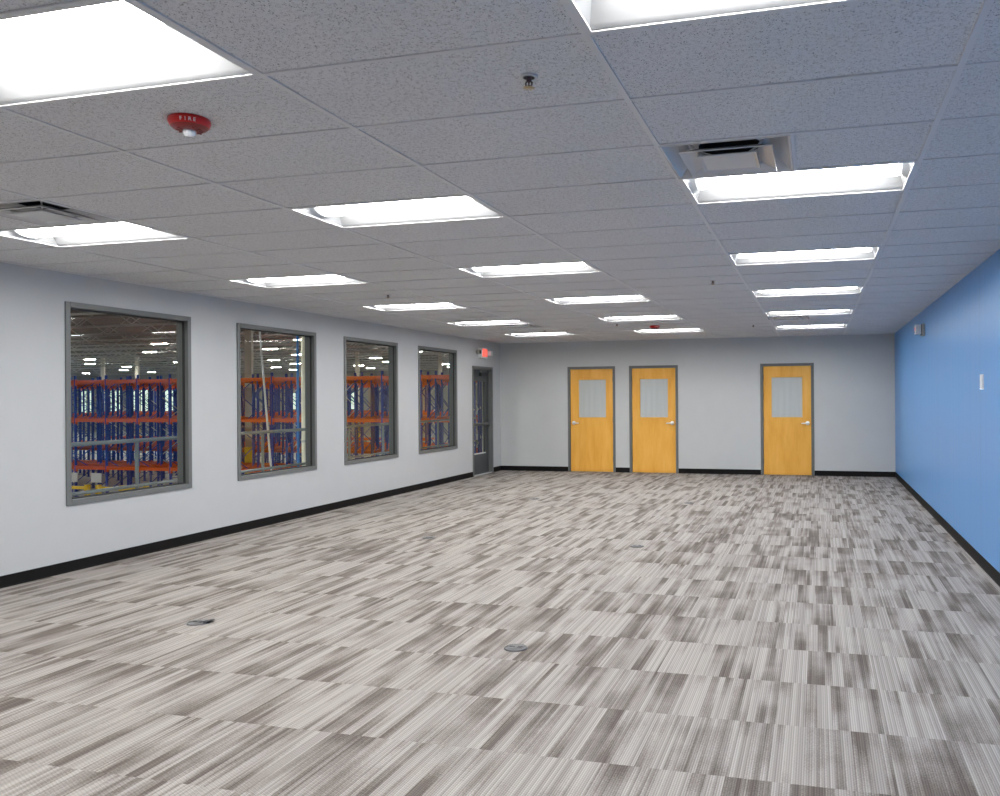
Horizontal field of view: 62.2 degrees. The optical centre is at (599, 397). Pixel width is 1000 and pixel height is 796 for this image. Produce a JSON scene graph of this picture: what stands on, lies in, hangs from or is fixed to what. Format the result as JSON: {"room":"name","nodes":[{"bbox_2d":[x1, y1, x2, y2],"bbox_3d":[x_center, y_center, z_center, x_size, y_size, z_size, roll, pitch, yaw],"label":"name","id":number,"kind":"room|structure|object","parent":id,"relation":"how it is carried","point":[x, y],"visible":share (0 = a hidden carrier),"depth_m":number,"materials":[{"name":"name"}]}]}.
{"room":"empty office room","nodes":[
{"label":"empty office room","id":0,"kind":"room"},
{"bbox_2d":[0,262,500,575],"bbox_3d":[-4.662,0.257,8.468,0.122,2.868,19.455,0,0,15],"label":"wall","id":1,"kind":"structure","parent":0,"point":[38,529],"depth_m":9.00,"materials":[{"name":"grey paint"}]},
{"bbox_2d":[65,301,191,505],"bbox_3d":[-4.725,0.059,8.237,0.149,1.868,1.548,0,0,15],"label":"window","id":2,"kind":"structure","parent":1,"relation":"in","point":[183,323],"depth_m":8.69,"materials":[{"name":"grey metal"}]},
{"bbox_2d":[0,472,472,588],"bbox_3d":[-4.796,1.549,7.669,0.013,0.102,17.837,0,0,15],"label":"baseboard","id":3,"kind":"structure","parent":1,"relation":"attached to","point":[26,576],"depth_m":8.95,"materials":[{"name":"black rubber"}]},
{"bbox_2d":[236,323,316,480],"bbox_3d":[-4.133,0.054,10.464,0.149,1.868,1.579,0,0,15],"label":"window","id":4,"kind":"structure","parent":1,"relation":"in","point":[310,337],"depth_m":11.16,"materials":[{"name":"grey metal"}]},
{"bbox_2d":[344,336,398,464],"bbox_3d":[-3.551,0.050,12.649,0.149,1.868,1.573,0,0,15],"label":"window","id":5,"kind":"structure","parent":1,"relation":"in","point":[392,346],"depth_m":13.34,"materials":[{"name":"grey metal"}]},
{"bbox_2d":[418,346,457,453],"bbox_3d":[-2.965,0.046,14.856,0.149,1.868,1.561,0,0,15],"label":"window","id":6,"kind":"structure","parent":1,"relation":"in","point":[453,401],"depth_m":15.54,"materials":[{"name":"grey metal"}]},
{"bbox_2d":[472,366,493,476],"bbox_3d":[-2.438,0.478,16.812,0.155,2.210,1.052,0,0,15],"label":"door","id":7,"kind":"structure","parent":1,"relation":"in","point":[483,462],"depth_m":17.12,"materials":[{"name":"grey metal"}]},
{"bbox_2d":[476,348,492,358],"bbox_3d":[-2.342,-0.898,16.731,0.130,0.207,0.605,0,0,15],"label":"exit sign","id":8,"kind":"object","parent":1,"relation":"attached to","point":[482,352],"visible":1,"depth_m":16.68,"materials":[{"name":"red plastic"}]},
{"bbox_2d":[487,351,492,355],"bbox_3d":[-2.272,-0.902,16.949,0.106,0.098,0.148,0,0,15],"label":"lamp","id":9,"kind":"object","parent":8,"relation":"attached to","point":[489,353],"depth_m":16.91,"materials":[{"name":"white plastic"}]},
{"bbox_2d":[494,466,500,471],"bbox_3d":[-2.176,1.531,17.519,0.013,0.102,0.445,0,0,15],"label":"baseboard","id":10,"kind":"structure","parent":1,"relation":"attached to","point":[498,468],"depth_m":17.54,"materials":[{"name":"black rubber"}]},
{"bbox_2d":[71,310,448,367],"bbox_3d":[-44.841,-3.439,40.308,93.824,0.152,91.440,0,0,15],"label":"ceiling","id":11,"kind":"structure","parent":0,"point":[96,321],"depth_m":50.98,"materials":[{"name":"grey metal"}]},
{"bbox_2d":[71,312,101,315],"bbox_3d":[-46.004,-2.884,34.310,91.456,0.864,0.091,0,0,15],"label":"joist","id":12,"kind":"object","parent":11,"relation":"attached to","point":[88,313],"visible":0.02,"depth_m":26.43,"materials":[{"name":"paint"}]},
{"bbox_2d":[71,315,175,327],"bbox_3d":[-45.064,-2.891,37.845,91.456,0.864,0.091,0,0,15],"label":"joist","id":13,"kind":"object","parent":11,"relation":"attached to","point":[169,323],"visible":0.1,"depth_m":30.57,"materials":[{"name":"paint"}]},
{"bbox_2d":[71,315,253,336],"bbox_3d":[-44.123,-2.897,41.380,91.456,0.864,0.091,0,0,15],"label":"joist","id":14,"kind":"object","parent":11,"relation":"attached to","point":[117,316],"visible":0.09,"depth_m":35.16,"materials":[{"name":"paint"}]},
{"bbox_2d":[71,324,300,344],"bbox_3d":[-43.183,-2.904,44.914,91.456,0.864,0.091,0,0,15],"label":"joist","id":15,"kind":"object","parent":11,"relation":"attached to","point":[262,337],"visible":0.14,"depth_m":39.20,"materials":[{"name":"paint"}]},
{"bbox_2d":[71,329,354,349],"bbox_3d":[-42.243,-2.911,48.449,91.456,0.864,0.091,0,0,15],"label":"joist","id":16,"kind":"object","parent":11,"relation":"attached to","point":[240,329],"visible":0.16,"depth_m":43.73,"materials":[{"name":"paint"}]},
{"bbox_2d":[71,334,387,354],"bbox_3d":[-41.303,-2.917,51.984,91.456,0.864,0.091,0,0,15],"label":"joist","id":17,"kind":"object","parent":11,"relation":"attached to","point":[144,339],"visible":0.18,"depth_m":47.86,"materials":[{"name":"paint"}]},
{"bbox_2d":[151,342,167,343],"bbox_3d":[-21.308,-2.873,39.726,0.878,0.593,0.101,0,0,15],"label":"light","id":18,"kind":"object","parent":17,"relation":"hanging from","point":[151,342],"visible":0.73,"depth_m":39.66,"materials":[{"name":"paint"}]},
{"bbox_2d":[71,339,423,358],"bbox_3d":[-40.362,-2.924,55.518,91.456,0.864,0.091,0,0,15],"label":"joist","id":19,"kind":"object","parent":11,"relation":"attached to","point":[291,340],"visible":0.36,"depth_m":52.11,"materials":[{"name":"paint"}]},
{"bbox_2d":[71,360,447,375],"bbox_3d":[-32.840,-2.976,83.796,91.456,0.864,0.091,0,0,15],"label":"joist","id":20,"kind":"object","parent":11,"relation":"attached to","point":[443,360],"visible":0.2,"depth_m":84.44,"materials":[{"name":"paint"}]},
{"bbox_2d":[71,343,448,361],"bbox_3d":[-39.422,-2.930,59.053,91.456,0.864,0.091,0,0,15],"label":"joist","id":21,"kind":"object","parent":11,"relation":"attached to","point":[346,343],"visible":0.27,"depth_m":56.36,"materials":[{"name":"paint"}]},
{"bbox_2d":[71,349,448,366],"bbox_3d":[-37.541,-2.944,66.122,91.456,0.864,0.091,0,0,15],"label":"joist","id":22,"kind":"object","parent":11,"relation":"attached to","point":[378,349],"visible":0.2,"depth_m":63.39,"materials":[{"name":"paint"}]},
{"bbox_2d":[71,354,448,370],"bbox_3d":[-35.661,-2.957,73.192,91.456,0.864,0.091,0,0,15],"label":"joist","id":23,"kind":"object","parent":11,"relation":"attached to","point":[420,354],"visible":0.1,"depth_m":71.62,"materials":[{"name":"paint"}]},
{"bbox_2d":[71,346,448,364],"bbox_3d":[-38.482,-2.937,62.588,91.456,0.864,0.091,0,0,15],"label":"joist","id":24,"kind":"object","parent":11,"relation":"attached to","point":[350,346],"visible":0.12,"depth_m":59.18,"materials":[{"name":"paint"}]},
{"bbox_2d":[71,357,448,372],"bbox_3d":[-34.721,-2.963,76.726,91.456,0.864,0.091,0,0,15],"label":"joist","id":25,"kind":"object","parent":11,"relation":"attached to","point":[421,357],"visible":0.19,"depth_m":75.89,"materials":[{"name":"paint"}]},
{"bbox_2d":[72,351,448,368],"bbox_3d":[-36.601,-2.950,69.657,91.456,0.864,0.091,0,0,15],"label":"joist","id":26,"kind":"object","parent":11,"relation":"attached to","point":[422,351],"visible":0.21,"depth_m":67.40,"materials":[{"name":"paint"}]},
{"bbox_2d":[72,358,448,373],"bbox_3d":[-33.780,-2.970,80.261,91.456,0.864,0.091,0,0,15],"label":"joist","id":27,"kind":"object","parent":11,"relation":"attached to","point":[442,358],"visible":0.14,"depth_m":80.05,"materials":[{"name":"paint"}]},
{"bbox_2d":[71,360,482,433],"bbox_3d":[-27.086,0.003,82.980,106.153,7.285,0.152,0,0,15],"label":"wall","id":28,"kind":"structure","parent":0,"point":[367,395],"depth_m":84.46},
{"bbox_2d":[78,390,90,412],"bbox_3d":[-56.755,0.592,90.754,2.134,2.743,0.073,0,0,15],"label":"window","id":29,"kind":"structure","parent":28,"relation":"in","point":[78,390],"depth_m":90.79,"materials":[{"name":"white glass"}]},
{"bbox_2d":[111,390,119,410],"bbox_3d":[-53.220,0.567,89.814,2.134,2.743,0.073,0,0,15],"label":"window","id":30,"kind":"structure","parent":28,"relation":"in","point":[115,390],"depth_m":89.71,"materials":[{"name":"white glass"}]},
{"bbox_2d":[134,390,148,410],"bbox_3d":[-49.686,0.542,88.873,2.134,2.743,0.073,0,0,15],"label":"window","id":31,"kind":"structure","parent":28,"relation":"in","point":[146,391],"depth_m":88.70,"materials":[{"name":"white glass"}]},
{"bbox_2d":[165,390,172,410],"bbox_3d":[-46.151,0.518,87.933,2.134,2.743,0.073,0,0,15],"label":"window","id":32,"kind":"structure","parent":28,"relation":"in","point":[166,392],"depth_m":88.01,"materials":[{"name":"white glass"}]},
{"bbox_2d":[293,392,295,409],"bbox_3d":[-30.835,0.410,83.858,1.524,1.829,0.073,0,0,15],"label":"window","id":33,"kind":"structure","parent":28,"relation":"in","point":[294,402],"depth_m":83.96,"materials":[{"name":"white glass"}]},
{"bbox_2d":[351,392,353,409],"bbox_3d":[-24.502,0.366,82.174,1.219,1.829,0.073,0,0,15],"label":"window","id":34,"kind":"structure","parent":28,"relation":"in","point":[352,394],"depth_m":82.24,"materials":[{"name":"white glass"}]},
{"bbox_2d":[72,432,482,496],"bbox_3d":[-44.790,3.846,40.308,93.824,0.152,91.440,0,0,15],"label":"floor","id":35,"kind":"structure","parent":0,"point":[112,481],"depth_m":40.11,"materials":[{"name":"concrete"}]},
{"bbox_2d":[72,484,90,495],"bbox_3d":[-18.912,3.329,29.008,2.146,0.518,0.134,0,0,15],"label":"guard","id":36,"kind":"object","parent":35,"relation":"on","point":[86,487],"visible":0.18,"depth_m":28.76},
{"bbox_2d":[100,358,104,439],"bbox_3d":[-40.918,0.176,67.657,0.549,7.132,0.549,0,0,-5],"label":"column","id":37,"kind":"structure","parent":35,"relation":"on","point":[102,368],"depth_m":67.53,"materials":[{"name":"paint"}]},
{"bbox_2d":[95,485,148,493],"bbox_3d":[-16.497,3.312,28.365,2.146,0.518,0.134,0,0,15],"label":"guard","id":38,"kind":"object","parent":35,"relation":"on","point":[96,486],"visible":0.29,"depth_m":28.53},
{"bbox_2d":[135,357,139,435],"bbox_3d":[-38.858,0.162,69.001,0.549,7.132,0.549,0,0,-5],"label":"column","id":39,"kind":"structure","parent":35,"relation":"on","point":[136,362],"depth_m":68.88,"materials":[{"name":"paint"}]},
{"bbox_2d":[244,330,253,473],"bbox_3d":[-13.813,-0.013,32.376,0.549,7.132,0.549,0,0,-5],"label":"column","id":40,"kind":"structure","parent":35,"relation":"on","point":[248,335],"depth_m":32.24,"materials":[{"name":"paint"}]},
{"bbox_2d":[72,383,447,462],"bbox_3d":[-16.920,1.395,40.696,22.098,4.359,1.201,0,0,15],"label":"rack","id":41,"kind":"object","parent":35,"relation":"on","point":[430,384],"visible":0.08,"depth_m":40.24,"materials":[{"name":"blue metal"}]},
{"bbox_2d":[81,385,447,462],"bbox_3d":[-17.443,1.399,42.286,22.098,4.359,1.201,0,0,15],"label":"rack","id":42,"kind":"object","parent":35,"relation":"on","point":[425,442],"visible":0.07,"depth_m":42.56,"materials":[{"name":"blue metal"}]},
{"bbox_2d":[259,332,271,469],"bbox_3d":[-5.036,0.489,12.475,0.049,6.008,0.749,0,0,15],"label":"leaning pole","id":43,"kind":"object","parent":35,"relation":"on","point":[260,341],"visible":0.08,"depth_m":12.40,"materials":[{"name":"white plastic"}]},
{"bbox_2d":[104,386,434,460],"bbox_3d":[-19.555,1.414,47.389,22.098,4.359,1.201,0,0,15],"label":"rack","id":44,"kind":"object","parent":35,"relation":"on","point":[367,387],"visible":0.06,"depth_m":46.88,"materials":[{"name":"blue metal"}]},
{"bbox_2d":[71,370,475,496],"bbox_3d":[-13.477,1.371,28.741,19.355,4.359,1.201,0,0,15],"label":"rack","id":45,"kind":"object","parent":35,"relation":"on","point":[106,467],"visible":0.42,"depth_m":28.88,"materials":[{"name":"metal"}]},
{"bbox_2d":[72,473,77,481],"bbox_3d":[-18.988,2.888,29.563,0.457,0.335,0.018,0,0,15],"label":"placard","id":46,"kind":"object","parent":45,"relation":"attached to","point":[74,475],"visible":0.64,"depth_m":29.52},
{"bbox_2d":[91,473,101,482],"bbox_3d":[-17.957,2.881,29.289,0.457,0.335,0.018,0,0,15],"label":"placard","id":47,"kind":"object","parent":45,"relation":"attached to","point":[95,477],"visible":1,"depth_m":29.27},
{"bbox_2d":[72,382,477,476],"bbox_3d":[-15.614,1.386,36.122,22.098,4.359,1.201,0,0,15],"label":"rack","id":48,"kind":"object","parent":35,"relation":"on","point":[377,384],"visible":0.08,"depth_m":36.99,"materials":[{"name":"blue metal"}]},
{"bbox_2d":[72,371,479,487],"bbox_3d":[-14.221,1.376,30.390,20.726,4.359,1.201,0,0,15],"label":"rack","id":49,"kind":"object","parent":35,"relation":"on","point":[92,460],"visible":0.16,"depth_m":30.38,"materials":[{"name":"blue metal"}]},
{"bbox_2d":[72,380,481,480],"bbox_3d":[-15.385,1.384,34.610,22.098,4.359,1.201,0,0,15],"label":"rack","id":50,"kind":"object","parent":35,"relation":"on","point":[143,448],"visible":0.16,"depth_m":34.80,"materials":[{"name":"blue paint"}]},
{"bbox_2d":[296,336,299,466],"bbox_3d":[-4.839,1.250,13.196,0.061,4.481,0.061,0,0,15],"label":"conduit","id":51,"kind":"object","parent":35,"relation":"on","point":[297,337],"visible":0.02,"depth_m":13.18,"materials":[{"name":"white metal"}]},
{"bbox_2d":[301,336,305,465],"bbox_3d":[-4.876,-0.076,13.566,0.110,7.132,0.110,0,0,15],"label":"drain pipe","id":52,"kind":"object","parent":35,"relation":"on","point":[302,338],"visible":0.16,"depth_m":13.52,"materials":[{"name":"beige paint"}]},
{"bbox_2d":[355,352,359,440],"bbox_3d":[-18.150,0.017,61.600,0.549,7.132,0.549,0,0,-5],"label":"column","id":53,"kind":"structure","parent":35,"relation":"on","point":[356,353],"depth_m":61.47,"materials":[{"name":"paint"}]},
{"bbox_2d":[438,352,441,374],"bbox_3d":[-11.581,-0.029,59.853,0.549,7.132,0.549,0,0,-5],"label":"column","id":54,"kind":"structure","parent":35,"relation":"on","point":[439,361],"depth_m":59.73,"materials":[{"name":"paint"}]},
{"bbox_2d":[0,470,999,795],"bbox_3d":[-0.716,1.617,7.358,8.302,0.091,19.577,0,0,15],"label":"floor","id":55,"kind":"structure","parent":0,"point":[766,635],"depth_m":5.03,"materials":[{"name":"carpet"}]},
{"bbox_2d":[186,619,214,625],"bbox_3d":[-2.802,1.573,5.754,0.175,0.033,0.147,0,0,15],"label":"box","id":56,"kind":"object","parent":55,"relation":"on","point":[197,622],"visible":1,"depth_m":5.74,"materials":[{"name":"metal"}]},
{"bbox_2d":[423,536,435,538],"bbox_3d":[-1.908,1.574,9.197,0.146,0.011,0.146,0,0,15],"label":"box","id":57,"kind":"object","parent":55,"relation":"on","point":[426,537],"visible":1,"depth_m":9.17,"materials":[{"name":"metal"}]},
{"bbox_2d":[504,644,526,651],"bbox_3d":[-0.521,1.564,5.125,0.146,0.011,0.146,0,0,15],"label":"box","id":58,"kind":"object","parent":55,"relation":"on","point":[511,647],"visible":1,"depth_m":5.11,"materials":[{"name":"metal"}]},
{"bbox_2d":[630,544,643,547],"bbox_3d":[0.397,1.558,8.587,0.146,0.011,0.146,0,0,15],"label":"box","id":59,"kind":"object","parent":55,"relation":"on","point":[635,545],"visible":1,"depth_m":8.55,"materials":[{"name":"metal"}]},
{"bbox_2d":[0,0,999,343],"bbox_3d":[-0.735,-1.176,7.358,8.058,0.020,19.334,0,0,15],"label":"ceiling","id":60,"kind":"structure","parent":0,"point":[349,101],"depth_m":4.00,"materials":[{"name":"tile"}]},
{"bbox_2d":[0,200,122,226],"bbox_3d":[-3.480,-1.275,5.146,0.606,0.297,0.607,0,0,15],"label":"ceiling vent","id":61,"kind":"object","parent":60,"relation":"in","point":[39,212],"visible":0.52,"depth_m":5.21,"materials":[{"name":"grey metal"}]},
{"bbox_2d":[0,222,190,246],"bbox_3d":[-3.618,-1.205,5.814,1.201,0.118,0.600,0,0,15],"label":"light","id":62,"kind":"object","parent":60,"relation":"attached to","point":[113,232],"visible":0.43,"depth_m":5.96,"materials":[{"name":"white plastic"}]},
{"bbox_2d":[0,0,258,107],"bbox_3d":[-1.888,-1.217,2.830,1.201,0.118,0.600,0,0,15],"label":"light","id":63,"kind":"object","parent":60,"relation":"attached to","point":[105,47],"visible":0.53,"depth_m":2.91,"materials":[{"name":"white plastic"}]},
{"bbox_2d":[167,113,211,137],"bbox_3d":[-1.717,-1.130,3.438,0.168,0.081,0.168,0,0,15],"label":"fire alarm","id":64,"kind":"object","parent":60,"relation":"attached to","point":[190,125],"visible":1,"depth_m":3.39,"materials":[{"name":"red plastic"}]},
{"bbox_2d":[228,275,366,287],"bbox_3d":[-2.991,-1.209,8.170,1.201,0.118,0.600,0,0,15],"label":"light","id":65,"kind":"object","parent":60,"relation":"attached to","point":[317,280],"visible":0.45,"depth_m":8.35,"materials":[{"name":"white plastic"}]},
{"bbox_2d":[289,195,504,227],"bbox_3d":[-1.261,-1.222,5.187,1.201,0.118,0.600,0,0,15],"label":"light","id":66,"kind":"object","parent":60,"relation":"attached to","point":[454,208],"visible":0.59,"depth_m":5.32,"materials":[{"name":"white plastic"}]},
{"bbox_2d":[361,303,465,310],"bbox_3d":[-2.364,-1.214,10.527,1.201,0.118,0.600,0,0,15],"label":"light","id":67,"kind":"object","parent":60,"relation":"attached to","point":[433,305],"visible":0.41,"depth_m":10.73,"materials":[{"name":"white plastic"}]},
{"bbox_2d":[448,320,529,325],"bbox_3d":[-1.737,-1.218,12.883,1.201,0.118,0.600,0,0,15],"label":"light","id":68,"kind":"object","parent":60,"relation":"attached to","point":[515,321],"visible":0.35,"depth_m":13.11,"materials":[{"name":"white plastic"}]},
{"bbox_2d":[498,324,541,327],"bbox_3d":[-1.286,-1.290,13.394,0.606,0.297,0.606,0,0,15],"label":"ceiling vent","id":69,"kind":"object","parent":60,"relation":"in","point":[510,325],"visible":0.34,"depth_m":13.32,"materials":[{"name":"white metal"}]},
{"bbox_2d":[456,262,600,277],"bbox_3d":[-0.634,-1.226,7.543,1.201,0.118,0.600,0,0,15],"label":"light","id":70,"kind":"object","parent":60,"relation":"attached to","point":[572,267],"visible":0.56,"depth_m":7.71,"materials":[{"name":"white plastic"}]},
{"bbox_2d":[519,73,537,90],"bbox_3d":[-0.258,-1.156,3.009,0.070,0.045,0.070,0,0,15],"label":"sprinkler","id":71,"kind":"object","parent":60,"relation":"attached to","point":[527,77],"visible":1,"depth_m":3.00,"materials":[{"name":"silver metal"}]},
{"bbox_2d":[505,332,573,335],"bbox_3d":[-1.110,-1.222,15.239,1.201,0.118,0.600,0,0,15],"label":"light","id":72,"kind":"object","parent":60,"relation":"attached to","point":[562,333],"visible":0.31,"depth_m":15.48,"materials":[{"name":"white plastic"}]},
{"bbox_2d":[544,295,650,304],"bbox_3d":[-0.007,-1.230,9.900,1.201,0.118,0.600,0,0,15],"label":"light","id":73,"kind":"object","parent":60,"relation":"attached to","point":[636,298],"visible":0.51,"depth_m":10.10,"materials":[{"name":"white plastic"}]},
{"bbox_2d":[598,315,682,320],"bbox_3d":[0.619,-1.235,12.256,1.201,0.118,0.600,0,0,15],"label":"light","id":74,"kind":"object","parent":60,"relation":"attached to","point":[668,317],"visible":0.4,"depth_m":12.47,"materials":[{"name":"white plastic"}]},
{"bbox_2d":[650,325,659,329],"bbox_3d":[0.919,-1.148,13.599,0.168,0.081,0.168,0,0,15],"label":"fire alarm","id":75,"kind":"object","parent":60,"relation":"attached to","point":[654,327],"visible":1,"depth_m":13.54,"materials":[{"name":"red plastic"}]},
{"bbox_2d":[633,329,703,332],"bbox_3d":[1.246,-1.239,14.613,1.201,0.118,0.600,0,0,15],"label":"light","id":76,"kind":"object","parent":60,"relation":"attached to","point":[668,330],"visible":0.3,"depth_m":14.85,"materials":[{"name":"white plastic"}]},
{"bbox_2d":[567,0,859,33],"bbox_3d":[0.468,-1.234,2.204,1.201,0.118,0.600,0,0,15],"label":"light","id":77,"kind":"object","parent":60,"relation":"attached to","point":[596,16],"visible":1,"depth_m":2.54,"materials":[{"name":"white plastic"}]},
{"bbox_2d":[658,135,793,178],"bbox_3d":[0.643,-1.304,4.049,0.607,0.297,0.607,0,0,15],"label":"ceiling vent","id":78,"kind":"object","parent":60,"relation":"in","point":[769,154],"visible":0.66,"depth_m":4.08,"materials":[{"name":"white metal"}]},
{"bbox_2d":[767,315,808,320],"bbox_3d":[2.837,-1.319,12.297,0.607,0.297,0.606,0,0,15],"label":"ceiling vent","id":79,"kind":"object","parent":60,"relation":"in","point":[797,317],"visible":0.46,"depth_m":12.27,"materials":[{"name":"white metal"}]},
{"bbox_2d":[680,161,917,203],"bbox_3d":[1.095,-1.238,4.560,1.201,0.118,0.600,0,0,15],"label":"light","id":80,"kind":"object","parent":60,"relation":"attached to","point":[891,176],"visible":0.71,"depth_m":4.67,"materials":[{"name":"white plastic"}]},
{"bbox_2d":[728,247,880,265],"bbox_3d":[1.722,-1.242,6.916,1.201,0.118,0.600,0,0,15],"label":"light","id":81,"kind":"object","parent":60,"relation":"attached to","point":[864,253],"visible":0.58,"depth_m":7.08,"materials":[{"name":"white plastic"}]},
{"bbox_2d":[751,286,863,296],"bbox_3d":[2.349,-1.247,9.273,1.201,0.118,0.600,0,0,15],"label":"light","id":82,"kind":"object","parent":60,"relation":"attached to","point":[838,290],"visible":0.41,"depth_m":9.46,"materials":[{"name":"white plastic"}]},
{"bbox_2d":[765,309,853,315],"bbox_3d":[2.976,-1.251,11.629,1.201,0.118,0.600,0,0,15],"label":"light","id":83,"kind":"object","parent":60,"relation":"attached to","point":[822,312],"visible":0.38,"depth_m":11.84,"materials":[{"name":"white plastic"}]},
{"bbox_2d":[774,324,847,328],"bbox_3d":[3.603,-1.256,13.986,1.201,0.118,0.600,0,0,15],"label":"light","id":84,"kind":"object","parent":60,"relation":"attached to","point":[844,325],"visible":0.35,"depth_m":14.21,"materials":[{"name":"white plastic"}]},
{"bbox_2d":[500,334,895,475],"bbox_3d":[1.775,0.211,16.759,8.302,2.868,0.122,0,0,15],"label":"wall","id":85,"kind":"structure","parent":0,"point":[719,419],"depth_m":16.52,"materials":[{"name":"paint"}]},
{"bbox_2d":[501,466,567,470],"bbox_3d":[-1.390,1.525,17.533,1.524,0.102,0.013,0,0,15],"label":"baseboard","id":86,"kind":"structure","parent":85,"relation":"attached to","point":[512,468],"depth_m":17.54,"materials":[{"name":"black rubber"}]},
{"bbox_2d":[567,366,615,471],"bbox_3d":[-0.152,0.462,17.242,1.033,2.210,0.198,0,0,15],"label":"door","id":87,"kind":"structure","parent":85,"relation":"in","point":[591,390],"depth_m":17.23,"materials":[{"name":"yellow wood"}]},
{"bbox_2d":[616,467,629,472],"bbox_3d":[0.489,1.512,17.033,0.299,0.102,0.013,0,0,15],"label":"baseboard","id":88,"kind":"structure","parent":85,"relation":"attached to","point":[618,469],"depth_m":17.04,"materials":[{"name":"black rubber"}]},
{"bbox_2d":[629,365,678,472],"bbox_3d":[1.129,0.453,16.901,1.021,2.210,0.198,0,0,15],"label":"door","id":89,"kind":"structure","parent":85,"relation":"in","point":[653,390],"depth_m":16.89,"materials":[{"name":"yellow wood"}]},
{"bbox_2d":[679,468,760,474],"bbox_3d":[2.418,1.499,16.520,1.652,0.102,0.013,0,0,15],"label":"baseboard","id":90,"kind":"structure","parent":85,"relation":"attached to","point":[681,470],"depth_m":16.52,"materials":[{"name":"black rubber"}]},
{"bbox_2d":[760,363,814,475],"bbox_3d":[3.718,0.435,16.212,1.033,2.210,0.198,0,0,15],"label":"door","id":91,"kind":"structure","parent":85,"relation":"in","point":[786,389],"depth_m":16.20,"materials":[{"name":"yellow wood"}]},
{"bbox_2d":[815,471,894,476],"bbox_3d":[4.938,1.481,15.850,1.496,0.102,0.013,0,0,15],"label":"baseboard","id":92,"kind":"structure","parent":85,"relation":"attached to","point":[817,473],"depth_m":15.84,"materials":[{"name":"black rubber"}]},
{"bbox_2d":[895,249,999,572],"bbox_3d":[3.243,0.201,6.365,0.122,2.868,19.455,0,0,15],"label":"wall","id":93,"kind":"structure","parent":0,"point":[947,427],"depth_m":8.76,"materials":[{"name":"blue paint"}]},
{"bbox_2d":[914,324,924,335],"bbox_3d":[4.428,-0.928,11.342,0.131,0.165,0.158,0,0,15],"label":"fire alarm","id":94,"kind":"object","parent":93,"relation":"attached to","point":[918,329],"visible":1,"depth_m":11.29,"materials":[{"name":"beige plastic"}]},
{"bbox_2d":[895,472,999,586],"bbox_3d":[3.171,1.493,6.324,0.013,0.102,19.334,0,0,15],"label":"baseboard","id":95,"kind":"structure","parent":93,"relation":"attached to","point":[977,557],"depth_m":8.72,"materials":[{"name":"black rubber"}]},
{"bbox_2d":[980,374,983,388],"bbox_3d":[3.425,-0.138,7.343,0.023,0.133,0.079,0,0,15],"label":"thermostat","id":96,"kind":"object","parent":93,"relation":"attached to","point":[981,375],"visible":1,"depth_m":7.31,"materials":[{"name":"white plastic"}]},
{"bbox_3d":[-4.423,1.673,11.656,1.042,0.152,16.590,0,0,15],"label":"floor","id":97,"kind":"structure","parent":0,"visible":0},
{"bbox_2d":[71,417,476,495],"bbox_3d":[-4.842,1.040,11.766,0.046,1.120,15.371,0,0,15],"label":"guard rail","id":98,"kind":"object","parent":97,"relation":"on","point":[136,441],"visible":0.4,"depth_m":11.37,"materials":[{"name":"metal"}]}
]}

